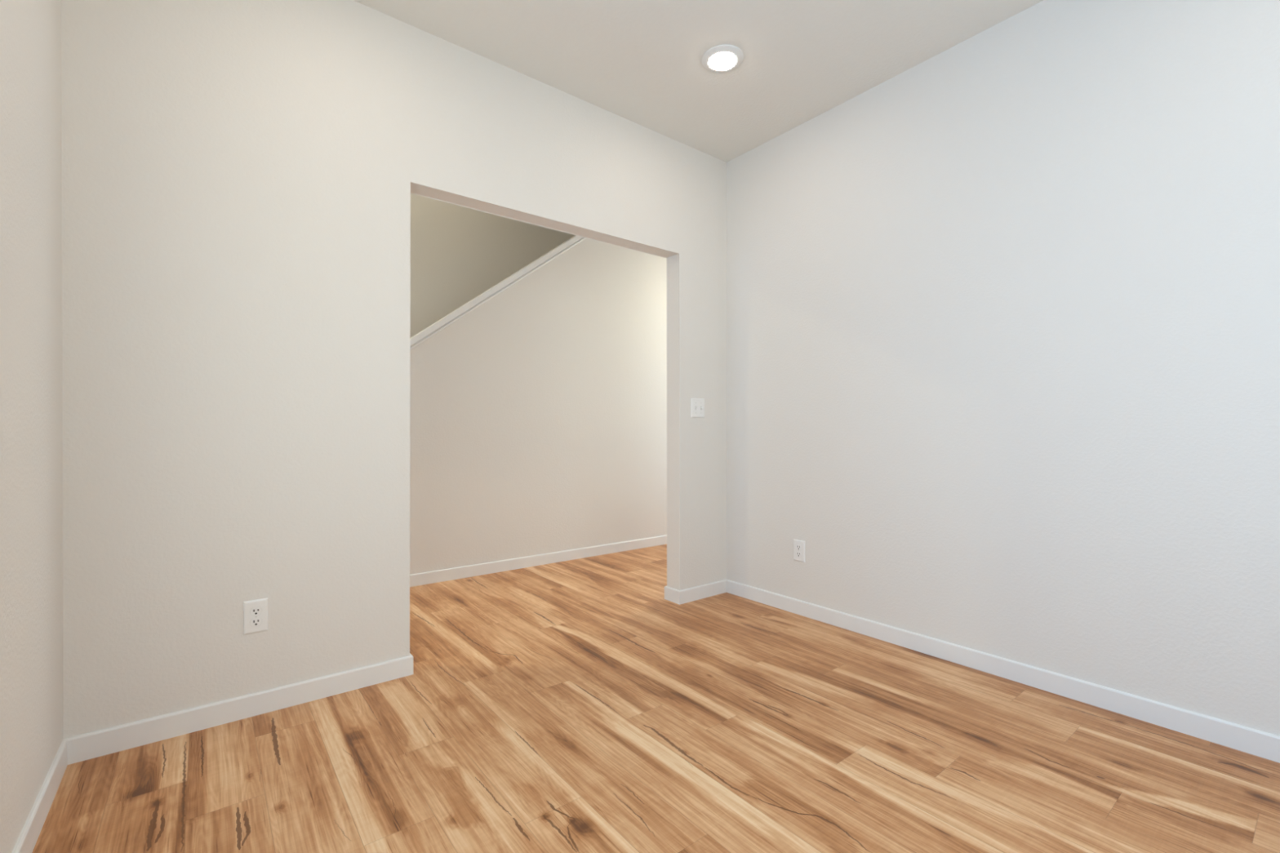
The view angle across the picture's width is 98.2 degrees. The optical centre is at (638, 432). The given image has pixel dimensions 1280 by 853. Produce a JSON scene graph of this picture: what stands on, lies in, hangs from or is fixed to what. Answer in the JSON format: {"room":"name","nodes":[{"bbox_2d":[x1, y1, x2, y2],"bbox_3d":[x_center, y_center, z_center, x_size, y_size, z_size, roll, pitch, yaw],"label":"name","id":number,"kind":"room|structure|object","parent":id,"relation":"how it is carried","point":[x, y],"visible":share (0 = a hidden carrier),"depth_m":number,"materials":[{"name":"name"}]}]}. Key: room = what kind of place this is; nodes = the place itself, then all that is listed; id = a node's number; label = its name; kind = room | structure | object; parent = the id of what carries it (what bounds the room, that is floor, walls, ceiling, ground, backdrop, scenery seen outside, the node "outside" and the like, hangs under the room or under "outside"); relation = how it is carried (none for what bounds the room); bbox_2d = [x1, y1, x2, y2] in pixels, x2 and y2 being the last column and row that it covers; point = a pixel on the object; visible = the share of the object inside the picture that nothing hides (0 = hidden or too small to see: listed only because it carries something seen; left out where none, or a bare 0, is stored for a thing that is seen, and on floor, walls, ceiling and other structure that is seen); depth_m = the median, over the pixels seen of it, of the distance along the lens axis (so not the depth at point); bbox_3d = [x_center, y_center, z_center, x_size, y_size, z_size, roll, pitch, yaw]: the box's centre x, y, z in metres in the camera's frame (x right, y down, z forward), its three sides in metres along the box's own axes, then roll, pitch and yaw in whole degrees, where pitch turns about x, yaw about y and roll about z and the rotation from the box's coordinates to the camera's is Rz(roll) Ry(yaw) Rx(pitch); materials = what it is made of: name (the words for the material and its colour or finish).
{"room":"empty room","nodes":[
{"label":"empty room","id":0,"kind":"room"},
{"bbox_2d":[0,0,63,852],"bbox_3d":[-0.686,-0.341,0.226,0.120,2.740,3.670,0,0,-38],"label":"wall","id":1,"kind":"structure","parent":0,"point":[32,722],"depth_m":1.38,"materials":[{"name":"white paint"}]},
{"bbox_2d":[12,738,67,852],"bbox_3d":[-0.672,0.988,0.317,0.010,0.080,3.550,0,0,-38],"label":"baseboard","id":2,"kind":"structure","parent":1,"relation":"attached to","point":[27,840],"depth_m":1.45,"materials":[{"name":"white paint"}]},
{"bbox_2d":[61,0,726,738],"bbox_3d":[-0.643,-0.348,2.670,3.210,2.740,0.118,0,0,-38],"label":"wall","id":3,"kind":"structure","parent":0,"point":[239,177],"depth_m":2.05,"materials":[{"name":"white paint"}]},
{"bbox_2d":[65,653,413,764],"bbox_3d":[-1.403,0.983,2.076,1.037,0.080,0.138,0,0,-38],"label":"baseboard","id":4,"kind":"structure","parent":3,"relation":"attached to","point":[93,744],"depth_m":1.95,"materials":[{"name":"white paint"}]},
{"bbox_2d":[243,597,268,635],"bbox_3d":[-1.386,0.666,2.007,0.074,0.119,0.009,0,0,-38],"label":"wall outlet","id":5,"kind":"object","parent":3,"relation":"attached to","point":[255,612],"visible":1,"depth_m":2.00,"materials":[{"name":"white plastic"}]},
{"bbox_2d":[249,617,262,626],"bbox_3d":[-1.385,0.686,2.006,0.037,0.030,0.001,0,0,-38],"label":"receptacle","id":6,"kind":"object","parent":5,"relation":"attached to","point":[254,621],"depth_m":2.00,"materials":[{"name":"white plastic"}]},
{"bbox_2d":[249,606,262,615],"bbox_3d":[-1.385,0.647,2.006,0.037,0.030,0.004,0,0,-38],"label":"receptacle","id":7,"kind":"object","parent":5,"relation":"attached to","point":[254,611],"depth_m":2.00,"materials":[{"name":"white plastic"}]},
{"bbox_2d":[664,579,726,604],"bbox_3d":[0.597,0.979,3.649,1.014,0.080,0.138,0,0,-38],"label":"baseboard","id":8,"kind":"structure","parent":3,"relation":"attached to","point":[691,594],"depth_m":3.37,"materials":[{"name":"white paint"}]},
{"bbox_2d":[690,398,704,417],"bbox_3d":[0.364,-0.148,3.376,0.114,0.117,0.019,0,0,-38],"label":"light switch","id":9,"kind":"object","parent":3,"relation":"attached to","point":[697,405],"visible":1,"depth_m":3.38,"materials":[{"name":"white plastic"}]},
{"bbox_2d":[409,193,574,337],"bbox_3d":[-1.830,-1.135,4.814,6.420,4.300,0.120,0,0,-38],"label":"wall","id":10,"kind":"structure","parent":0,"point":[458,253],"depth_m":4.92,"materials":[{"name":"white paint"}]},
{"bbox_2d":[409,238,666,574],"bbox_3d":[-0.452,-0.354,4.561,4.570,2.740,0.110,0,0,-38],"label":"wall","id":11,"kind":"structure","parent":0,"point":[538,415],"depth_m":4.29,"materials":[{"name":"white paint"}]},
{"bbox_2d":[409,235,582,346],"bbox_3d":[-1.311,-0.814,3.883,2.379,1.795,0.154,0,0,-38],"label":"cap","id":12,"kind":"object","parent":11,"relation":"attached to","point":[472,303],"visible":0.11,"depth_m":3.99,"materials":[{"name":"white paint"}]},
{"bbox_2d":[409,237,585,350],"bbox_3d":[-1.271,-0.781,3.836,2.342,1.762,0.014,0,0,-38],"label":"trim","id":13,"kind":"structure","parent":11,"relation":"attached to","point":[517,280],"depth_m":4.00,"materials":[{"name":"white paint"}]},
{"bbox_2d":[409,534,666,586],"bbox_3d":[-0.462,0.977,4.480,4.450,0.080,0.010,0,0,-38],"label":"baseboard","id":14,"kind":"structure","parent":11,"relation":"attached to","point":[445,575],"depth_m":4.19,"materials":[{"name":"white paint"}]},
{"bbox_2d":[31,543,1279,852],"bbox_3d":[0.006,1.022,2.390,6.540,0.001,6.210,0,0,-38],"label":"floor","id":15,"kind":"structure","parent":0,"point":[571,706],"depth_m":1.75,"materials":[{"name":"brown wood"}]},
{"bbox_2d":[353,0,1043,162],"bbox_3d":[0.006,-1.778,2.382,6.540,0.120,6.210,0,0,-38],"label":"ceiling","id":16,"kind":"structure","parent":0,"point":[639,62],"depth_m":2.46,"materials":[{"name":"white paint"}]},
{"bbox_2d":[702,44,743,73],"bbox_3d":[0.386,-1.709,2.551,0.191,0.019,0.191,0,0,-38],"label":"recessed light","id":17,"kind":"object","parent":16,"relation":"in","point":[720,59],"visible":1,"depth_m":2.53,"materials":[{"name":"white plastic"}]},
{"bbox_2d":[726,0,1279,736],"bbox_3d":[1.742,-0.347,2.136,0.120,2.740,3.670,0,0,-38],"label":"wall","id":18,"kind":"structure","parent":0,"point":[1002,313],"depth_m":2.21,"materials":[{"name":"white paint"}]},
{"bbox_2d":[793,538,804,562],"bbox_3d":[0.898,0.664,3.108,0.009,0.119,0.074,0,0,-38],"label":"wall outlet","id":19,"kind":"object","parent":18,"relation":"attached to","point":[798,545],"visible":1,"depth_m":3.10,"materials":[{"name":"white plastic"}]},
{"bbox_2d":[795,551,801,557],"bbox_3d":[0.896,0.683,3.107,0.004,0.030,0.037,0,0,-38],"label":"receptacle","id":20,"kind":"object","parent":19,"relation":"attached to","point":[798,553],"depth_m":3.10,"materials":[{"name":"white plastic"}]},
{"bbox_2d":[795,544,801,550],"bbox_3d":[0.896,0.644,3.107,0.004,0.028,0.035,0,0,-38],"label":"receptacle","id":21,"kind":"object","parent":19,"relation":"attached to","point":[798,547],"depth_m":3.10,"materials":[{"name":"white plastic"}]},
{"bbox_2d":[726,579,1279,763],"bbox_3d":[1.653,0.983,2.147,0.010,0.080,3.550,0,0,-38],"label":"baseboard","id":22,"kind":"structure","parent":18,"relation":"attached to","point":[1250,740],"depth_m":2.18,"materials":[{"name":"white paint"}]}
]}

